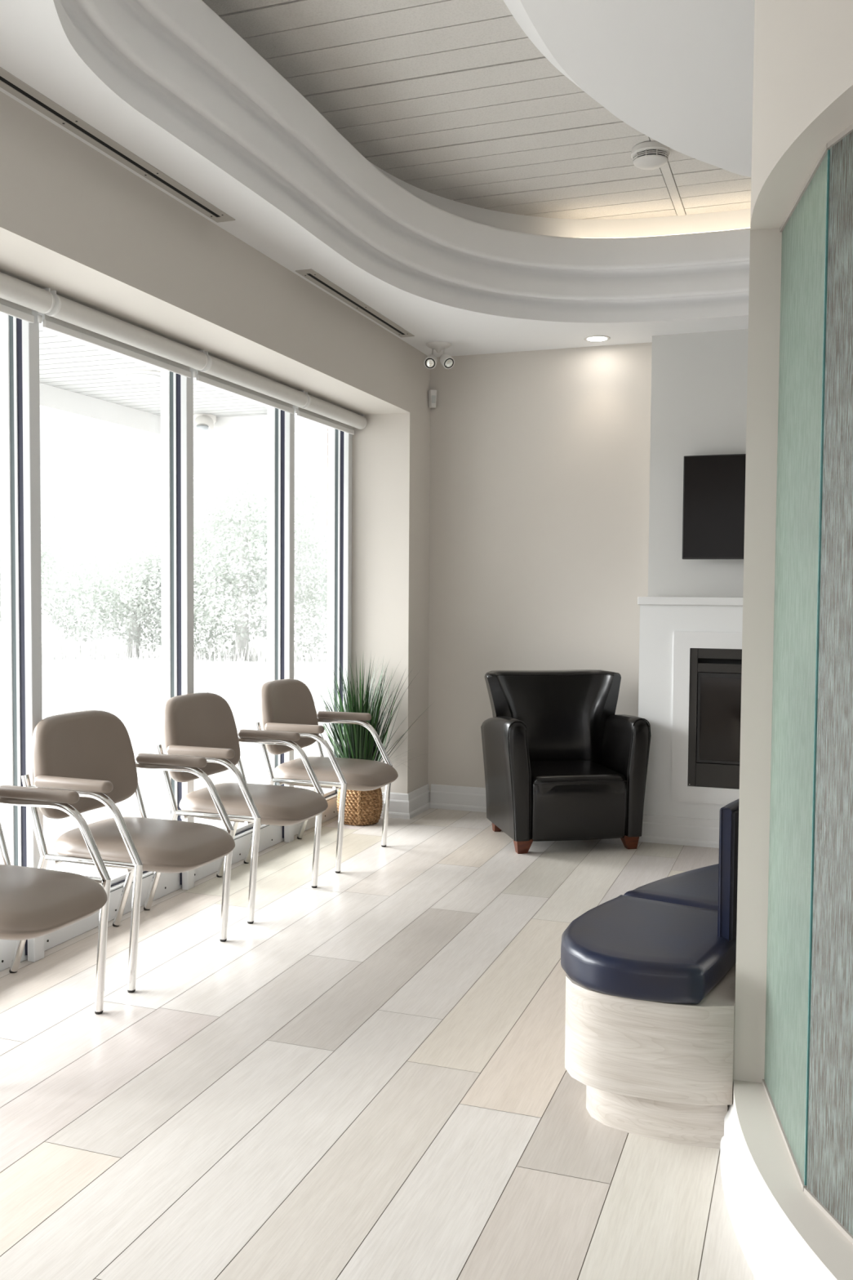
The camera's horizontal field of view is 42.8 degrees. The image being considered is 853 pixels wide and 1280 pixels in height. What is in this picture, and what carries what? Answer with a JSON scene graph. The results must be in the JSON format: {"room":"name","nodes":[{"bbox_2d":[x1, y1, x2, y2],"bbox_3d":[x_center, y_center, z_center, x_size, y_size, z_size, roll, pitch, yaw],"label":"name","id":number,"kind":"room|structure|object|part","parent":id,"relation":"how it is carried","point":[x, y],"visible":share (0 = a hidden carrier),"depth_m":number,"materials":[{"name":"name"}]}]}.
{"room":"waiting room","nodes":[
{"label":"waiting room","id":0,"kind":"room"},
{"bbox_2d":[0,91,431,793],"bbox_3d":[-2.199,-0.208,1.318,0.525,2.950,12.020,1,3,20],"label":"wall","id":1,"kind":"structure","parent":0,"point":[75,223],"depth_m":4.78,"materials":[{"name":"grey paint"}]},
{"bbox_2d":[0,309,44,971],"bbox_3d":[-1.627,-0.018,3.450,0.140,2.395,1.042,1,3,20],"label":"window","id":2,"kind":"structure","parent":1,"relation":"in","point":[20,406],"depth_m":3.88,"materials":[{"name":"white metal"}]},
{"bbox_3d":[-1.500,-0.048,3.929,0.047,2.375,0.055,1,3,20],"label":"rail","id":3,"kind":"part","parent":2,"relation":"part of","materials":[{"name":"white metal"}]},
{"bbox_3d":[-1.454,-0.047,3.912,0.012,2.375,0.055,1,3,20],"label":"rail","id":4,"kind":"part","parent":2,"relation":"part of","materials":[{"name":"white metal"}]},
{"bbox_2d":[0,271,54,323],"bbox_3d":[-1.508,-1.151,3.338,0.087,0.120,1.009,1,3,20],"label":"roller blind","id":5,"kind":"object","parent":1,"relation":"attached to","point":[18,298],"visible":1,"depth_m":3.69,"materials":[{"name":"white fabric"}]},
{"bbox_2d":[39,312,194,951],"bbox_3d":[-1.285,-0.057,4.408,0.140,2.395,1.048,1,3,20],"label":"window","id":6,"kind":"structure","parent":1,"relation":"in","point":[176,389],"depth_m":4.83,"materials":[{"name":"white metal"}]},
{"bbox_2d":[36,290,208,377],"bbox_3d":[-1.167,-1.190,4.295,0.087,0.120,1.014,1,3,20],"label":"roller blind","id":7,"kind":"object","parent":6,"relation":"attached to","point":[67,317],"visible":0.85,"depth_m":4.21,"materials":[{"name":"white fabric"}]},
{"bbox_3d":[-1.157,-0.087,4.888,0.047,2.375,0.055,1,3,20],"label":"rail","id":8,"kind":"part","parent":6,"relation":"part of","materials":[{"name":"white metal"}]},
{"bbox_3d":[-1.111,-0.086,4.872,0.012,2.375,0.055,1,3,20],"label":"rail","id":9,"kind":"part","parent":6,"relation":"part of","materials":[{"name":"white metal"}]},
{"bbox_2d":[39,329,266,417],"bbox_3d":[-3.342,-1.600,2.084,2.240,0.150,13.800,1,3,20],"label":"soffit","id":10,"kind":"object","parent":1,"relation":"attached to","point":[65,364],"depth_m":7.38,"materials":[{"name":"grey plastic"}]},
{"bbox_2d":[113,369,160,382],"bbox_3d":[-1.851,-1.725,7.125,0.380,0.016,0.380,1,3,20],"label":"recessed light","id":11,"kind":"object","parent":10,"relation":"in","point":[141,375],"visible":0.8,"depth_m":7.07,"materials":[{"name":"white plastic"}]},
{"bbox_2d":[39,382,327,438],"bbox_3d":[-3.360,-1.552,2.124,2.300,0.350,13.860,1,3,20],"label":"trim","id":12,"kind":"structure","parent":1,"relation":"attached to","point":[51,397],"depth_m":8.39,"materials":[{"name":"white metal"}]},
{"bbox_2d":[193,413,216,435],"bbox_3d":[-1.794,-1.720,8.726,0.214,0.163,0.250,1,3,20],"label":"security camera","id":13,"kind":"object","parent":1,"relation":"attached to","point":[203,424],"visible":0.93,"depth_m":8.64,"materials":[{"name":"white plastic"}]},
{"bbox_2d":[193,368,294,881],"bbox_3d":[-0.946,-0.096,5.359,0.140,2.395,1.028,1,3,20],"label":"window","id":14,"kind":"structure","parent":1,"relation":"in","point":[280,424],"depth_m":5.77,"materials":[{"name":"white metal"}]},
{"bbox_2d":[192,351,307,413],"bbox_3d":[-0.827,-1.229,5.246,0.087,0.120,0.994,1,3,20],"label":"roller blind","id":15,"kind":"object","parent":14,"relation":"attached to","point":[218,373],"visible":0.83,"depth_m":5.18,"materials":[{"name":"white fabric"}]},
{"bbox_3d":[-0.821,-0.126,5.830,0.047,2.375,0.055,1,3,20],"label":"rail","id":16,"kind":"part","parent":14,"relation":"part of","materials":[{"name":"white metal"}]},
{"bbox_3d":[-0.775,-0.125,5.813,0.012,2.375,0.055,1,3,20],"label":"rail","id":17,"kind":"part","parent":14,"relation":"part of","materials":[{"name":"white metal"}]},
{"bbox_2d":[293,405,352,835],"bbox_3d":[-0.649,-0.130,6.190,0.140,2.395,0.794,1,3,20],"label":"window","id":18,"kind":"structure","parent":1,"relation":"in","point":[340,442],"depth_m":6.50,"materials":[{"name":"white metal"}]},
{"bbox_2d":[294,391,366,435],"bbox_3d":[-0.526,-1.263,6.091,0.087,0.120,0.789,1,3,20],"label":"roller blind","id":19,"kind":"object","parent":18,"relation":"attached to","point":[317,410],"visible":0.82,"depth_m":6.05,"materials":[{"name":"white fabric"}]},
{"bbox_3d":[-0.564,-0.155,6.551,0.047,2.375,0.055,1,3,20],"label":"rail","id":20,"kind":"part","parent":18,"relation":"part of","materials":[{"name":"white metal"}]},
{"bbox_3d":[-0.517,-0.154,6.535,0.012,2.375,0.055,1,3,20],"label":"rail","id":21,"kind":"part","parent":18,"relation":"part of","materials":[{"name":"white metal"}]},
{"bbox_2d":[326,428,328,756],"bbox_3d":[-0.478,-0.189,6.942,0.125,3.050,0.480,1,3,20],"label":"wall","id":22,"kind":"structure","parent":0,"point":[327,428],"depth_m":6.72,"materials":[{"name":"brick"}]},
{"bbox_2d":[0,0,748,357],"bbox_3d":[0.689,-1.449,0.168,5.675,0.001,11.890,1,3,20],"label":"ceiling","id":23,"kind":"structure","parent":0,"point":[35,48],"depth_m":4.26,"materials":[{"name":"white paint"}]},
{"bbox_2d":[0,66,235,222],"bbox_3d":[-1.099,-1.597,3.350,0.080,0.006,1.890,1,3,20],"label":"ceiling vent","id":24,"kind":"object","parent":23,"relation":"in","point":[9,82],"visible":1,"depth_m":3.51,"materials":[{"name":"beige metal"}]},
{"bbox_2d":[295,268,414,337],"bbox_3d":[-0.329,-1.685,5.505,0.080,0.006,1.330,1,3,20],"label":"ceiling vent","id":25,"kind":"object","parent":23,"relation":"in","point":[310,274],"visible":1,"depth_m":5.39,"materials":[{"name":"beige metal"}]},
{"bbox_2d":[53,0,750,322],"bbox_3d":[1.351,-1.775,2.969,4.609,0.419,5.407,1,3,20],"label":"trim","id":26,"kind":"structure","parent":23,"relation":"attached to","point":[178,64],"depth_m":4.67,"materials":[{"name":"white paint"}]},
{"bbox_2d":[424,341,454,368],"bbox_3d":[0.084,-1.642,6.312,0.181,0.154,0.162,1,3,20],"label":"spotlight","id":27,"kind":"object","parent":23,"relation":"hanging from","point":[446,361],"visible":1,"depth_m":6.27,"materials":[{"name":"white plastic"}]},
{"bbox_2d":[583,335,610,342],"bbox_3d":[0.966,-1.703,6.153,0.148,0.006,0.148,1,3,20],"label":"recessed light","id":28,"kind":"object","parent":23,"relation":"in","point":[593,338],"visible":1,"depth_m":6.14,"materials":[{"name":"white plastic"}]},
{"bbox_2d":[0,808,755,1279],"bbox_3d":[0.420,1.385,0.438,6.244,0.120,12.000,1,3,20],"label":"floor","id":29,"kind":"structure","parent":0,"point":[367,1078],"depth_m":2.92,"materials":[{"name":"beige wood"}]},
{"bbox_2d":[0,785,111,1014],"bbox_3d":[-1.309,0.751,3.228,0.658,0.893,0.625,1,3,21],"label":"chair","id":30,"kind":"object","parent":29,"relation":"on","point":[35,902],"visible":1,"depth_m":3.24,"materials":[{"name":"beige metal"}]},
{"bbox_3d":[-1.407,0.617,3.567,0.109,0.287,0.026,1,3,21],"label":"post","id":31,"kind":"part","parent":30,"relation":"part of","materials":[{"name":"silver metal"}]},
{"bbox_3d":[-1.255,0.497,3.505,0.315,0.038,0.050,1,3,21],"label":"armrest","id":32,"kind":"part","parent":30,"relation":"part of","materials":[{"name":"beige plastic"}]},
{"bbox_3d":[-1.274,0.765,3.215,0.584,0.113,0.475,1,3,21],"label":"seat","id":33,"kind":"part","parent":30,"relation":"part of","materials":[{"name":"grey leather"}]},
{"bbox_3d":[-1.191,0.757,3.491,0.387,0.022,0.022,1,3,21],"label":"rail","id":34,"kind":"part","parent":30,"relation":"part of","materials":[{"name":"silver metal"}]},
{"bbox_3d":[-1.024,0.963,3.436,0.061,0.428,0.027,1,3,21],"label":"leg","id":35,"kind":"part","parent":30,"relation":"part of","materials":[{"name":"silver metal"}]},
{"bbox_2d":[8,710,235,992],"bbox_3d":[-1.050,0.722,3.952,0.658,0.893,0.625,1,3,21],"label":"chair","id":36,"kind":"object","parent":29,"relation":"on","point":[90,753],"visible":0.96,"depth_m":3.89,"materials":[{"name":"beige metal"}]},
{"bbox_3d":[-1.381,0.950,3.781,0.167,0.426,0.027,1,3,21],"label":"leg","id":37,"kind":"part","parent":36,"relation":"part of","materials":[{"name":"silver metal"}]},
{"bbox_3d":[-1.353,0.609,3.756,0.109,0.287,0.026,1,3,21],"label":"post","id":38,"kind":"part","parent":36,"relation":"part of","materials":[{"name":"silver metal"}]},
{"bbox_3d":[-1.201,0.489,3.692,0.315,0.038,0.050,1,3,21],"label":"armrest","id":39,"kind":"part","parent":36,"relation":"part of","materials":[{"name":"beige leather"}]},
{"bbox_3d":[-1.278,0.452,4.029,0.142,0.364,0.527,1,3,21],"label":"backrest","id":40,"kind":"part","parent":36,"relation":"part of","materials":[{"name":"beige leather"}]},
{"bbox_3d":[-1.137,0.750,3.678,0.387,0.022,0.022,1,3,21],"label":"rail","id":41,"kind":"part","parent":36,"relation":"part of","materials":[{"name":"silver metal"}]},
{"bbox_3d":[-1.174,0.929,4.317,0.167,0.426,0.027,1,3,21],"label":"leg","id":42,"kind":"part","parent":36,"relation":"part of","materials":[{"name":"silver metal"}]},
{"bbox_3d":[-0.971,0.955,3.622,0.061,0.428,0.027,1,3,21],"label":"leg","id":43,"kind":"part","parent":36,"relation":"part of","materials":[{"name":"silver metal"}]},
{"bbox_3d":[-1.146,0.587,4.292,0.109,0.287,0.026,1,3,21],"label":"post","id":44,"kind":"part","parent":36,"relation":"part of","materials":[{"name":"silver metal"}]},
{"bbox_3d":[-1.016,0.736,3.939,0.584,0.113,0.475,1,3,21],"label":"seat","id":45,"kind":"part","parent":36,"relation":"part of","materials":[{"name":"beige leather"}]},
{"bbox_3d":[-0.994,0.468,4.228,0.315,0.038,0.050,1,3,21],"label":"armrest","id":46,"kind":"part","parent":36,"relation":"part of","materials":[{"name":"grey leather"}]},
{"bbox_3d":[-0.764,0.933,4.158,0.061,0.428,0.027,1,3,21],"label":"leg","id":47,"kind":"part","parent":36,"relation":"part of","materials":[{"name":"silver metal"}]},
{"bbox_2d":[143,692,328,924],"bbox_3d":[-0.778,0.691,4.715,0.658,0.893,0.625,1,3,21],"label":"chair","id":48,"kind":"object","parent":29,"relation":"on","point":[200,724],"visible":0.97,"depth_m":4.61,"materials":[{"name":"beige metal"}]},
{"bbox_3d":[-1.108,0.919,4.541,0.167,0.426,0.027,1,3,21],"label":"leg","id":49,"kind":"part","parent":48,"relation":"part of","materials":[{"name":"silver metal"}]},
{"bbox_3d":[-1.079,0.578,4.516,0.109,0.287,0.026,1,3,21],"label":"post","id":50,"kind":"part","parent":48,"relation":"part of","materials":[{"name":"silver metal"}]},
{"bbox_3d":[-0.927,0.458,4.454,0.315,0.038,0.050,1,3,21],"label":"armrest","id":51,"kind":"part","parent":48,"relation":"part of","materials":[{"name":"beige leather"}]},
{"bbox_3d":[-1.007,0.421,4.790,0.142,0.364,0.527,1,3,21],"label":"backrest","id":52,"kind":"part","parent":48,"relation":"part of","materials":[{"name":"beige plastic"}]},
{"bbox_3d":[-0.863,0.718,4.440,0.387,0.022,0.022,1,3,21],"label":"rail","id":53,"kind":"part","parent":48,"relation":"part of","materials":[{"name":"silver metal"}]},
{"bbox_3d":[-0.905,0.897,5.078,0.167,0.426,0.027,1,3,21],"label":"leg","id":54,"kind":"part","parent":48,"relation":"part of","materials":[{"name":"silver metal"}]},
{"bbox_3d":[-0.876,0.556,5.054,0.109,0.287,0.026,1,3,21],"label":"post","id":55,"kind":"part","parent":48,"relation":"part of","materials":[{"name":"silver metal"}]},
{"bbox_3d":[-0.743,0.705,4.702,0.584,0.113,0.475,1,3,21],"label":"seat","id":56,"kind":"part","parent":48,"relation":"part of","materials":[{"name":"grey leather"}]},
{"bbox_3d":[-0.696,0.924,4.386,0.061,0.428,0.027,1,3,21],"label":"leg","id":57,"kind":"part","parent":48,"relation":"part of","materials":[{"name":"silver metal"}]},
{"bbox_3d":[-0.724,0.436,4.992,0.315,0.038,0.050,1,3,21],"label":"armrest","id":58,"kind":"part","parent":48,"relation":"part of","materials":[{"name":"grey leather"}]},
{"bbox_3d":[-0.493,0.902,4.923,0.061,0.428,0.027,1,3,21],"label":"leg","id":59,"kind":"part","parent":48,"relation":"part of","materials":[{"name":"silver metal"}]},
{"bbox_2d":[243,679,398,873],"bbox_3d":[-0.492,0.658,5.515,0.658,0.893,0.625,1,3,20],"label":"chair","id":60,"kind":"object","parent":29,"relation":"on","point":[285,704],"visible":0.92,"depth_m":5.40,"materials":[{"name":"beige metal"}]},
{"bbox_3d":[-0.821,0.887,5.339,0.167,0.426,0.027,1,3,20],"label":"leg","id":61,"kind":"part","parent":60,"relation":"part of","materials":[{"name":"silver metal"}]},
{"bbox_3d":[-0.792,0.545,5.314,0.109,0.287,0.026,1,3,20],"label":"post","id":62,"kind":"part","parent":60,"relation":"part of","materials":[{"name":"silver metal"}]},
{"bbox_3d":[-0.722,0.388,5.589,0.142,0.364,0.527,1,3,20],"label":"backrest","id":63,"kind":"part","parent":60,"relation":"part of","materials":[{"name":"beige plastic"}]},
{"bbox_3d":[-0.639,0.425,5.253,0.315,0.038,0.050,1,3,20],"label":"armrest","id":64,"kind":"part","parent":60,"relation":"part of","materials":[{"name":"grey leather"}]},
{"bbox_3d":[-0.575,0.686,5.240,0.387,0.022,0.022,1,3,20],"label":"rail","id":65,"kind":"part","parent":60,"relation":"part of","materials":[{"name":"silver metal"}]},
{"bbox_3d":[-0.622,0.865,5.878,0.167,0.426,0.027,1,3,20],"label":"leg","id":66,"kind":"part","parent":60,"relation":"part of","materials":[{"name":"silver metal"}]},
{"bbox_3d":[-0.593,0.523,5.853,0.109,0.287,0.026,1,3,20],"label":"post","id":67,"kind":"part","parent":60,"relation":"part of","materials":[{"name":"silver metal"}]},
{"bbox_3d":[-0.457,0.672,5.503,0.584,0.113,0.475,1,3,20],"label":"seat","id":68,"kind":"part","parent":60,"relation":"part of","materials":[{"name":"beige leather"}]},
{"bbox_3d":[-0.407,0.891,5.187,0.061,0.428,0.027,1,3,20],"label":"leg","id":69,"kind":"part","parent":60,"relation":"part of","materials":[{"name":"silver metal"}]},
{"bbox_3d":[-0.441,0.404,5.792,0.315,0.038,0.050,1,3,20],"label":"armrest","id":70,"kind":"part","parent":60,"relation":"part of","materials":[{"name":"leather"}]},
{"bbox_3d":[-0.209,0.869,5.726,0.061,0.428,0.027,1,3,20],"label":"leg","id":71,"kind":"part","parent":60,"relation":"part of","materials":[{"name":"silver metal"}]},
{"bbox_2d":[314,656,436,826],"bbox_3d":[-0.375,0.565,6.213,0.901,1.011,0.589,1,3,20],"label":"potted grass","id":72,"kind":"object","parent":29,"relation":"on","point":[362,807],"depth_m":6.24,"materials":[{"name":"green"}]},
{"bbox_2d":[336,787,382,826],"bbox_3d":[-0.389,0.940,6.346,0.274,0.250,0.271,1,3,20],"label":"basket","id":73,"kind":"object","parent":72,"relation":"attached to","point":[362,807],"depth_m":6.24,"materials":[{"name":"brown wicker"}]},
{"bbox_2d":[480,669,651,853],"bbox_3d":[0.732,0.635,5.949,0.782,0.906,0.708,0,3,-11],"label":"leather armchair","id":74,"kind":"object","parent":29,"relation":"on","point":[560,762],"visible":1,"depth_m":5.77,"materials":[{"name":"black leather"}]},
{"bbox_3d":[0.418,0.709,5.867,0.129,0.622,0.620,0,3,-11],"label":"arm","id":75,"kind":"part","parent":74,"relation":"part of","materials":[{"name":"black leather"}]},
{"bbox_3d":[0.691,0.590,6.153,0.776,0.834,0.288,0,3,-11],"label":"backrest","id":76,"kind":"part","parent":74,"relation":"part of","materials":[{"name":"black leather"}]},
{"bbox_3d":[0.745,0.756,5.889,0.515,0.150,0.560,0,3,-11],"label":"seat","id":77,"kind":"part","parent":74,"relation":"part of","materials":[{"name":"black leather"}]},
{"bbox_3d":[0.790,0.875,5.663,0.516,0.320,0.102,0,3,-11],"label":"panel","id":78,"kind":"part","parent":74,"relation":"part of","materials":[{"name":"black leather"}]},
{"bbox_3d":[1.054,0.708,5.995,0.129,0.622,0.620,0,3,-11],"label":"arm","id":79,"kind":"part","parent":74,"relation":"part of","materials":[{"name":"black leather"}]},
{"bbox_2d":[560,798,739,1148],"bbox_3d":[1.420,0.805,3.400,2.496,0.797,0.819,-1,3,-27],"label":"bench","id":80,"kind":"object","parent":29,"relation":"on","point":[650,970],"visible":0.52,"depth_m":2.66,"materials":[{"name":"beige wood"}]},
{"bbox_2d":[560,894,736,1004],"bbox_3d":[0.584,0.809,2.876,0.429,0.096,0.571,2,3,31],"label":"seat cushion","id":81,"kind":"object","parent":80,"relation":"on","point":[626,948],"depth_m":2.72,"materials":[{"name":"blue leather"}]},
{"bbox_2d":[623,863,719,911],"bbox_3d":[0.980,0.792,3.344,0.765,0.096,0.429,-2,3,-39],"label":"seat cushion","id":82,"kind":"object","parent":80,"relation":"on","point":[698,888],"depth_m":3.23,"materials":[{"name":"blue leather"}]},
{"bbox_3d":[0.959,0.598,3.037,0.062,0.355,0.624,3,3,42],"label":"backrest","id":83,"kind":"part","parent":80,"relation":"part of","materials":[{"name":"blue leather"}]},
{"bbox_2d":[637,596,742,848],"bbox_3d":[2.193,0.447,5.666,2.170,1.327,0.312,1,3,20],"label":"fireplace","id":84,"kind":"object","parent":29,"relation":"on","point":[691,647],"visible":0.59,"depth_m":5.80,"materials":[{"name":"white paint"}]},
{"bbox_3d":[2.183,1.036,5.689,2.160,0.147,0.304,1,3,20],"label":"skirting","id":85,"kind":"part","parent":84,"relation":"part of","materials":[{"name":"white paint"}]},
{"bbox_2d":[637,596,742,605],"bbox_3d":[2.206,-0.195,5.640,2.157,0.042,0.303,1,3,20],"label":"mantel shelf","id":86,"kind":"object","parent":84,"relation":"attached to","point":[642,601],"depth_m":5.77,"materials":[{"name":"white paint"}]},
{"bbox_3d":[2.151,0.428,5.535,1.763,0.915,0.013,1,3,20],"label":"surround panel","id":87,"kind":"part","parent":84,"relation":"part of","materials":[{"name":"white paint"}]},
{"bbox_3d":[2.156,0.428,5.543,1.596,0.737,0.021,1,3,20],"label":"firebox frame","id":88,"kind":"part","parent":84,"relation":"part of","materials":[{"name":"grey metal"}]},
{"bbox_3d":[2.157,0.428,5.544,1.511,0.479,0.012,1,3,20],"label":"door frame","id":89,"kind":"part","parent":84,"relation":"part of","materials":[{"name":"black metal"}]},
{"bbox_3d":[2.158,0.432,5.546,1.487,0.443,0.004,1,3,20],"label":"door glass","id":90,"kind":"part","parent":84,"relation":"part of","materials":[{"name":"black glass"}]},
{"bbox_2d":[201,0,751,219],"bbox_3d":[1.406,-2.164,3.068,4.900,0.042,5.895,1,3,20],"label":"ceiling","id":91,"kind":"structure","parent":0,"point":[452,100],"depth_m":4.55,"materials":[{"name":"wood"}]},
{"bbox_2d":[631,141,670,169],"bbox_3d":[1.015,-2.186,4.925,0.176,0.080,0.176,1,3,20],"label":"smoke detector","id":92,"kind":"object","parent":91,"relation":"attached to","point":[650,155],"visible":1,"depth_m":4.87,"materials":[{"name":"white plastic"}]},
{"bbox_2d":[638,149,663,157],"bbox_3d":[1.015,-2.181,4.925,0.138,0.030,0.138,1,3,20],"label":"vent","id":93,"kind":"object","parent":92,"relation":"attached to","point":[642,153],"depth_m":4.86,"materials":[{"name":"white plastic"}]},
{"bbox_2d":[427,342,652,791],"bbox_3d":[2.705,-0.370,5.867,5.655,2.950,0.150,1,3,20],"label":"wall","id":94,"kind":"structure","parent":0,"point":[540,503],"depth_m":6.51,"materials":[{"name":"grey paint"}]},
{"bbox_2d":[428,389,436,408],"bbox_3d":[0.038,-1.474,6.651,0.052,0.104,0.040,0,3,-15],"label":"sensor","id":95,"kind":"object","parent":94,"relation":"attached to","point":[432,393],"visible":1,"depth_m":6.63,"materials":[{"name":"white plastic"}]},
{"bbox_2d":[380,783,486,819],"bbox_3d":[0.395,0.990,6.464,1.730,0.147,0.384,1,3,20],"label":"baseboard","id":96,"kind":"structure","parent":94,"relation":"attached to","point":[442,796],"depth_m":6.69,"materials":[{"name":"white paint"}]},
{"bbox_2d":[503,0,755,177],"bbox_3d":[1.551,-2.026,2.758,2.973,0.210,4.321,1,3,20],"label":"ceiling","id":97,"kind":"structure","parent":0,"point":[678,73],"depth_m":3.70,"materials":[{"name":"white paint"}]},
{"bbox_2d":[648,328,748,597],"bbox_3d":[2.288,-0.366,5.862,2.137,2.935,0.180,1,3,20],"label":"wall","id":98,"kind":"structure","parent":0,"point":[700,380],"depth_m":6.04,"materials":[{"name":"white paint"}]},
{"bbox_2d":[682,453,746,559],"bbox_3d":[1.897,-0.719,5.848,1.006,0.566,0.080,1,3,20],"label":"television","id":99,"kind":"object","parent":98,"relation":"attached to","point":[714,485],"visible":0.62,"depth_m":5.92,"materials":[{"name":"black"}]},
{"bbox_2d":[733,0,852,1279],"bbox_3d":[1.877,-0.269,0.975,3.939,3.160,1.047,3,3,44],"label":"wall partition","id":100,"kind":"structure","parent":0,"point":[802,96],"depth_m":2.51,"materials":[{"name":"grey paint"}]},
{"bbox_2d":[369,161,751,238],"bbox_3d":[1.349,-2.083,2.958,4.575,0.196,5.390,1,3,20],"label":"light","id":101,"kind":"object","parent":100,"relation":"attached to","point":[739,219],"depth_m":5.80,"materials":[{"name":"white paint"}]},
{"bbox_2d":[585,227,747,238],"bbox_3d":[2.148,-2.094,5.193,3.042,0.016,0.382,2,3,29],"label":"light","id":102,"kind":"object","parent":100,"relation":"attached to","point":[746,228],"visible":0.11,"depth_m":5.74,"materials":[{"name":"white"}]},
{"bbox_2d":[720,1103,814,1279],"bbox_3d":[1.057,1.215,1.597,0.580,0.128,2.502,-1,3,-24],"label":"baseboard","id":103,"kind":"structure","parent":100,"relation":"attached to","point":[767,1253],"depth_m":2.20,"materials":[{"name":"white paint"}]},
{"bbox_2d":[764,149,830,1186],"bbox_3d":[0.789,0.064,2.328,0.014,2.010,0.483,1,3,8],"label":"glass panel","id":104,"kind":"object","parent":100,"relation":"attached to","point":[805,236],"visible":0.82,"depth_m":2.28,"materials":[{"name":"teal"}]},
{"bbox_2d":[762,123,852,1244],"bbox_3d":[1.143,0.102,1.494,0.450,2.018,2.216,-1,3,-28],"label":"trim","id":105,"kind":"structure","parent":100,"relation":"attached to","point":[846,131],"depth_m":2.15,"materials":[{"name":"grey"}]},
{"bbox_2d":[806,131,852,1235],"bbox_3d":[0.798,0.085,1.848,0.014,2.010,0.483,0,3,-10],"label":"wall panel","id":106,"kind":"object","parent":100,"relation":"attached to","point":[830,1112],"visible":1,"depth_m":2.02,"materials":[{"name":"grey"}]},
{"label":"outside","id":107,"kind":"structure","parent":0,"visible":0},
{"bbox_2d":[0,602,326,877],"bbox_3d":[-35.313,-0.367,39.157,87.200,0.230,170.000,1,3,20],"label":"ground","id":108,"kind":"structure","parent":107,"point":[144,737],"depth_m":14.16,"materials":[{"name":"white snow"}]},
{"bbox_2d":[0,511,66,627],"bbox_3d":[-10.251,-1.167,23.781,3.602,4.337,4.323,1,3,15],"label":"tree","id":109,"kind":"object","parent":108,"relation":"on","point":[43,544],"visible":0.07,"depth_m":24.60,"materials":[{"name":"white plant"}]},
{"bbox_2d":[40,521,228,657],"bbox_3d":[-6.454,-1.005,24.056,3.802,3.222,3.611,1,3,17],"label":"tree","id":110,"kind":"object","parent":108,"relation":"on","point":[141,594],"visible":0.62,"depth_m":23.39,"materials":[{"name":"white plant"}]},
{"bbox_2d":[0,628,326,726],"bbox_3d":[-10.735,0.276,19.272,20.126,0.550,19.158,1,3,20],"label":"dry grass","id":111,"kind":"structure","parent":108,"relation":"on","point":[45,682],"depth_m":19.04,"materials":[{"name":"white plant"}]},
{"bbox_2d":[127,466,327,661],"bbox_3d":[-4.021,-1.521,23.040,3.955,4.458,4.136,2,3,26],"label":"tree","id":112,"kind":"object","parent":108,"relation":"on","point":[220,521],"visible":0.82,"depth_m":22.90,"materials":[{"name":"white plant"}]},
{"bbox_2d":[293,505,327,649],"bbox_3d":[-1.207,-1.261,26.930,3.905,4.553,4.276,2,3,34],"label":"tree","id":113,"kind":"object","parent":108,"relation":"on","point":[318,509],"visible":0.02,"depth_m":26.30,"materials":[{"name":"white plant"}]}
]}

